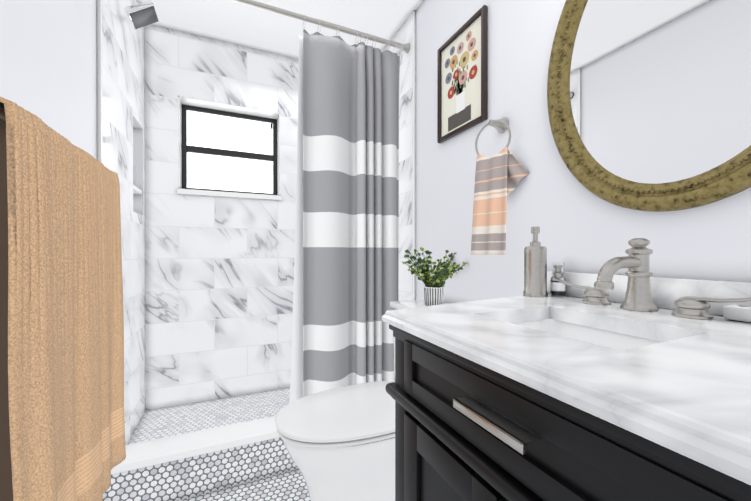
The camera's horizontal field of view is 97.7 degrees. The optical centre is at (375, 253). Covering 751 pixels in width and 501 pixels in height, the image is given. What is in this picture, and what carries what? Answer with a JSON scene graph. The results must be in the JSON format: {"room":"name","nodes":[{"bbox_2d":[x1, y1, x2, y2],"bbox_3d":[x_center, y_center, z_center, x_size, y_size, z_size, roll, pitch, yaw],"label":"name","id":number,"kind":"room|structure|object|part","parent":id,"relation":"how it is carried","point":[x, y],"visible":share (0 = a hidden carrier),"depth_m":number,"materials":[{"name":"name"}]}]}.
{"room":"bathroom","nodes":[
{"label":"bathroom","id":0,"kind":"room"},
{"bbox_2d":[0,0,96,159],"bbox_3d":[-0.610,-0.172,0.044,0.100,2.517,2.809,0,0,-24],"label":"wall","id":1,"kind":"structure","parent":0,"point":[48,62],"depth_m":1.01,"materials":[{"name":"white paint"}]},
{"bbox_2d":[0,97,125,500],"bbox_3d":[-0.806,0.220,0.799,0.154,1.039,0.825,0,0,-24],"label":"towel","id":2,"kind":"object","parent":1,"relation":"attached to","point":[62,430],"visible":1,"depth_m":0.75,"materials":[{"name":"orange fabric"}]},
{"bbox_2d":[97,0,102,162],"bbox_3d":[-1.127,-0.175,1.343,0.015,2.517,0.016,0,0,-24],"label":"trim","id":3,"kind":"structure","parent":1,"relation":"attached to","point":[99,92],"depth_m":1.33,"materials":[{"name":"white paint"}]},
{"bbox_2d":[102,0,144,444],"bbox_3d":[-1.352,-0.177,1.721,0.112,2.517,0.858,0,0,-24],"label":"wall tile","id":4,"kind":"structure","parent":1,"relation":"attached to","point":[123,80],"depth_m":1.72,"materials":[{"name":"tile"}]},
{"bbox_2d":[133,163,135,185],"bbox_3d":[-1.403,-0.462,1.874,0.056,0.161,0.056,0,0,-24],"label":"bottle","id":5,"kind":"object","parent":4,"relation":"in","point":[134,174],"depth_m":1.87,"materials":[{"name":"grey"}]},
{"bbox_2d":[124,0,158,29],"bbox_3d":[-1.155,-1.202,1.600,0.150,0.161,0.130,0,0,-24],"label":"shower head","id":6,"kind":"object","parent":4,"relation":"attached to","point":[141,14],"visible":1,"depth_m":1.58},
{"bbox_2d":[233,0,409,48],"bbox_3d":[-0.475,-1.251,1.701,1.474,0.052,0.052,0,0,-24],"label":"shower curtain rod","id":7,"kind":"object","parent":4,"relation":"attached to","point":[249,2],"depth_m":1.67,"materials":[{"name":"silver metal"}]},
{"bbox_3d":[-0.475,-1.251,1.702,1.474,0.054,0.054,0,0,-24],"label":"rod","id":8,"kind":"part","parent":7,"relation":"part of","materials":[{"name":"silver metal"}]},
{"bbox_2d":[289,12,408,402],"bbox_3d":[-0.151,-0.179,1.870,0.657,2.051,0.116,0,0,-24],"label":"shower curtain","id":9,"kind":"object","parent":7,"relation":"hanging from","point":[346,273],"depth_m":1.83,"materials":[{"name":"grey fabric"}]},
{"bbox_2d":[145,24,298,410],"bbox_3d":[-0.812,-0.179,2.459,1.500,2.517,0.250,0,0,-24],"label":"wall","id":10,"kind":"structure","parent":0,"point":[219,279],"depth_m":2.20,"materials":[{"name":"tile"}]},
{"bbox_2d":[177,96,281,199],"bbox_3d":[-1.008,-0.701,2.308,0.654,0.633,0.164,0,0,-24],"label":"window","id":11,"kind":"structure","parent":10,"relation":"in","point":[224,151],"depth_m":2.34,"materials":[{"name":"black"}]},
{"bbox_2d":[178,469,309,500],"bbox_3d":[-0.054,1.135,0.765,1.700,0.100,3.667,0,0,-24],"label":"floor","id":12,"kind":"structure","parent":0,"point":[291,485],"depth_m":1.49,"materials":[{"name":"white tile"}]},
{"bbox_2d":[128,387,289,444],"bbox_3d":[-0.629,1.031,2.052,1.476,0.100,0.648,0,0,-24],"label":"shower floor","id":13,"kind":"structure","parent":12,"relation":"on","point":[175,420],"depth_m":2.00,"materials":[{"name":"white tile"}]},
{"bbox_2d":[275,299,446,500],"bbox_3d":[0.004,0.666,1.421,0.841,0.833,0.494,0,0,-24],"label":"toilet","id":14,"kind":"object","parent":12,"relation":"on","point":[339,443],"visible":0.42,"depth_m":1.23,"materials":[{"name":"white ceramic"}]},
{"bbox_3d":[-0.090,0.659,1.379,0.634,0.046,0.444,0,0,-24],"label":"seat","id":15,"kind":"part","parent":14,"relation":"part of","materials":[{"name":"white plastic"}]},
{"bbox_3d":[0.279,0.463,1.544,0.239,0.428,0.494,0,0,-24],"label":"tank","id":16,"kind":"part","parent":14,"relation":"part of","materials":[{"name":"white ceramic"}]},
{"bbox_2d":[402,247,467,305],"bbox_3d":[0.285,0.109,1.539,0.342,0.279,0.267,0,0,-24],"label":"potted plant","id":17,"kind":"object","parent":14,"relation":"on","point":[434,294],"visible":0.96,"depth_m":1.54,"materials":[{"name":"white"}]},
{"bbox_2d":[382,238,750,500],"bbox_3d":[0.442,0.524,0.646,0.683,1.122,0.817,0,0,-24],"label":"bathroom vanity","id":18,"kind":"object","parent":12,"relation":"on","point":[605,383],"depth_m":0.47,"materials":[{"name":"black painted wood"},{"name":"white marble"},{"name":"brushed nickel"}]},
{"bbox_2d":[523,227,547,296],"bbox_3d":[0.518,0.024,1.063,0.072,0.223,0.072,0,0,-24],"label":"soap dispenser","id":19,"kind":"object","parent":18,"relation":"on","point":[535,268],"visible":1,"depth_m":1.04,"materials":[{"name":"silver metal"}]},
{"bbox_2d":[550,262,565,296],"bbox_3d":[0.582,0.082,1.048,0.042,0.108,0.042,0,0,-24],"label":"sanitizer bottle","id":20,"kind":"object","parent":18,"relation":"on","point":[557,289],"visible":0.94,"depth_m":1.03,"materials":[{"name":"clear glass"}]},
{"bbox_2d":[513,319,660,349],"bbox_3d":[0.402,0.234,0.661,0.262,0.131,0.322,0,0,-24],"label":"basin","id":21,"kind":"object","parent":18,"relation":"in","point":[607,335],"depth_m":0.75,"materials":[{"name":"white ceramic"}]},
{"bbox_2d":[554,238,750,318],"bbox_3d":[0.595,0.050,0.786,0.192,0.175,0.450,0,0,-24],"label":"faucet","id":22,"kind":"object","parent":18,"relation":"on","point":[638,303],"depth_m":0.78,"materials":[{"name":"silver metal"}]},
{"bbox_3d":[0.764,0.122,0.642,0.047,0.030,0.110,0,0,-24],"label":"power strip","id":23,"kind":"part","parent":18,"relation":"part of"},
{"bbox_2d":[137,0,423,58],"bbox_3d":[-0.054,-1.472,0.758,1.700,0.080,3.667,0,0,-24],"label":"ceiling","id":24,"kind":"structure","parent":0,"point":[237,23],"depth_m":2.01,"materials":[{"name":"white paint"}]},
{"bbox_2d":[416,0,750,303],"bbox_3d":[0.676,-0.175,1.088,0.100,2.517,3.667,0,0,-24],"label":"wall","id":25,"kind":"structure","parent":0,"point":[583,229],"depth_m":1.23,"materials":[{"name":"white paint"}]},
{"bbox_2d":[111,416,278,474],"bbox_3d":[-0.468,0.881,1.692,1.498,0.035,0.164,0,0,-24],"label":"sill","id":26,"kind":"structure","parent":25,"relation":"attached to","point":[161,450],"depth_m":1.50,"materials":[{"name":"white stone"}]},
{"bbox_2d":[103,437,298,500],"bbox_3d":[-0.468,0.991,1.692,1.498,0.183,0.140,0,0,-24],"label":"shower curb","id":27,"kind":"structure","parent":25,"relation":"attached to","point":[181,479],"depth_m":1.48,"materials":[{"name":"white tile"}]},
{"bbox_2d":[383,12,412,300],"bbox_3d":[0.073,-0.228,2.302,0.012,2.417,0.758,0,0,-24],"label":"wall tile","id":28,"kind":"structure","parent":25,"relation":"attached to","point":[404,34],"depth_m":2.03,"materials":[{"name":"tile"}]},
{"bbox_2d":[413,10,415,299],"bbox_3d":[0.229,-0.177,1.948,0.015,2.517,0.016,0,0,-24],"label":"trim","id":29,"kind":"structure","parent":25,"relation":"attached to","point":[414,144],"depth_m":1.94,"materials":[{"name":"white paint"}]},
{"bbox_2d":[437,5,487,142],"bbox_3d":[0.400,-0.815,1.553,0.020,0.485,0.345,0,0,-24],"label":"picture frame","id":30,"kind":"object","parent":25,"relation":"attached to","point":[462,78],"visible":0.98,"depth_m":1.53,"materials":[{"name":"black"}]},
{"bbox_2d":[442,16,480,136],"bbox_3d":[0.405,-0.815,1.555,0.010,0.445,0.305,0,0,-24],"label":"art","id":31,"kind":"object","parent":30,"relation":"attached to","point":[461,53],"depth_m":1.54,"materials":[{"name":"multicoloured paper"}]},
{"bbox_2d":[471,117,528,254],"bbox_3d":[0.479,-0.271,1.284,0.097,0.552,0.215,0,0,-24],"label":"towel ring","id":32,"kind":"object","parent":25,"relation":"attached to","point":[501,174],"visible":1,"depth_m":1.28,"materials":[{"name":"fabric"}]},
{"bbox_2d":[547,0,750,211],"bbox_3d":[0.725,-0.546,0.809,0.035,0.880,0.680,0,0,-24],"label":"mirror","id":33,"kind":"object","parent":25,"relation":"attached to","point":[649,104],"visible":1,"depth_m":0.84,"materials":[{"name":"gold metal"}]},
{"bbox_2d":[547,271,750,315],"bbox_3d":[0.745,0.099,0.778,0.021,0.076,0.813,0,0,-24],"label":"backsplash","id":34,"kind":"structure","parent":25,"relation":"attached to","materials":[{"name":"white stone"}]}
]}

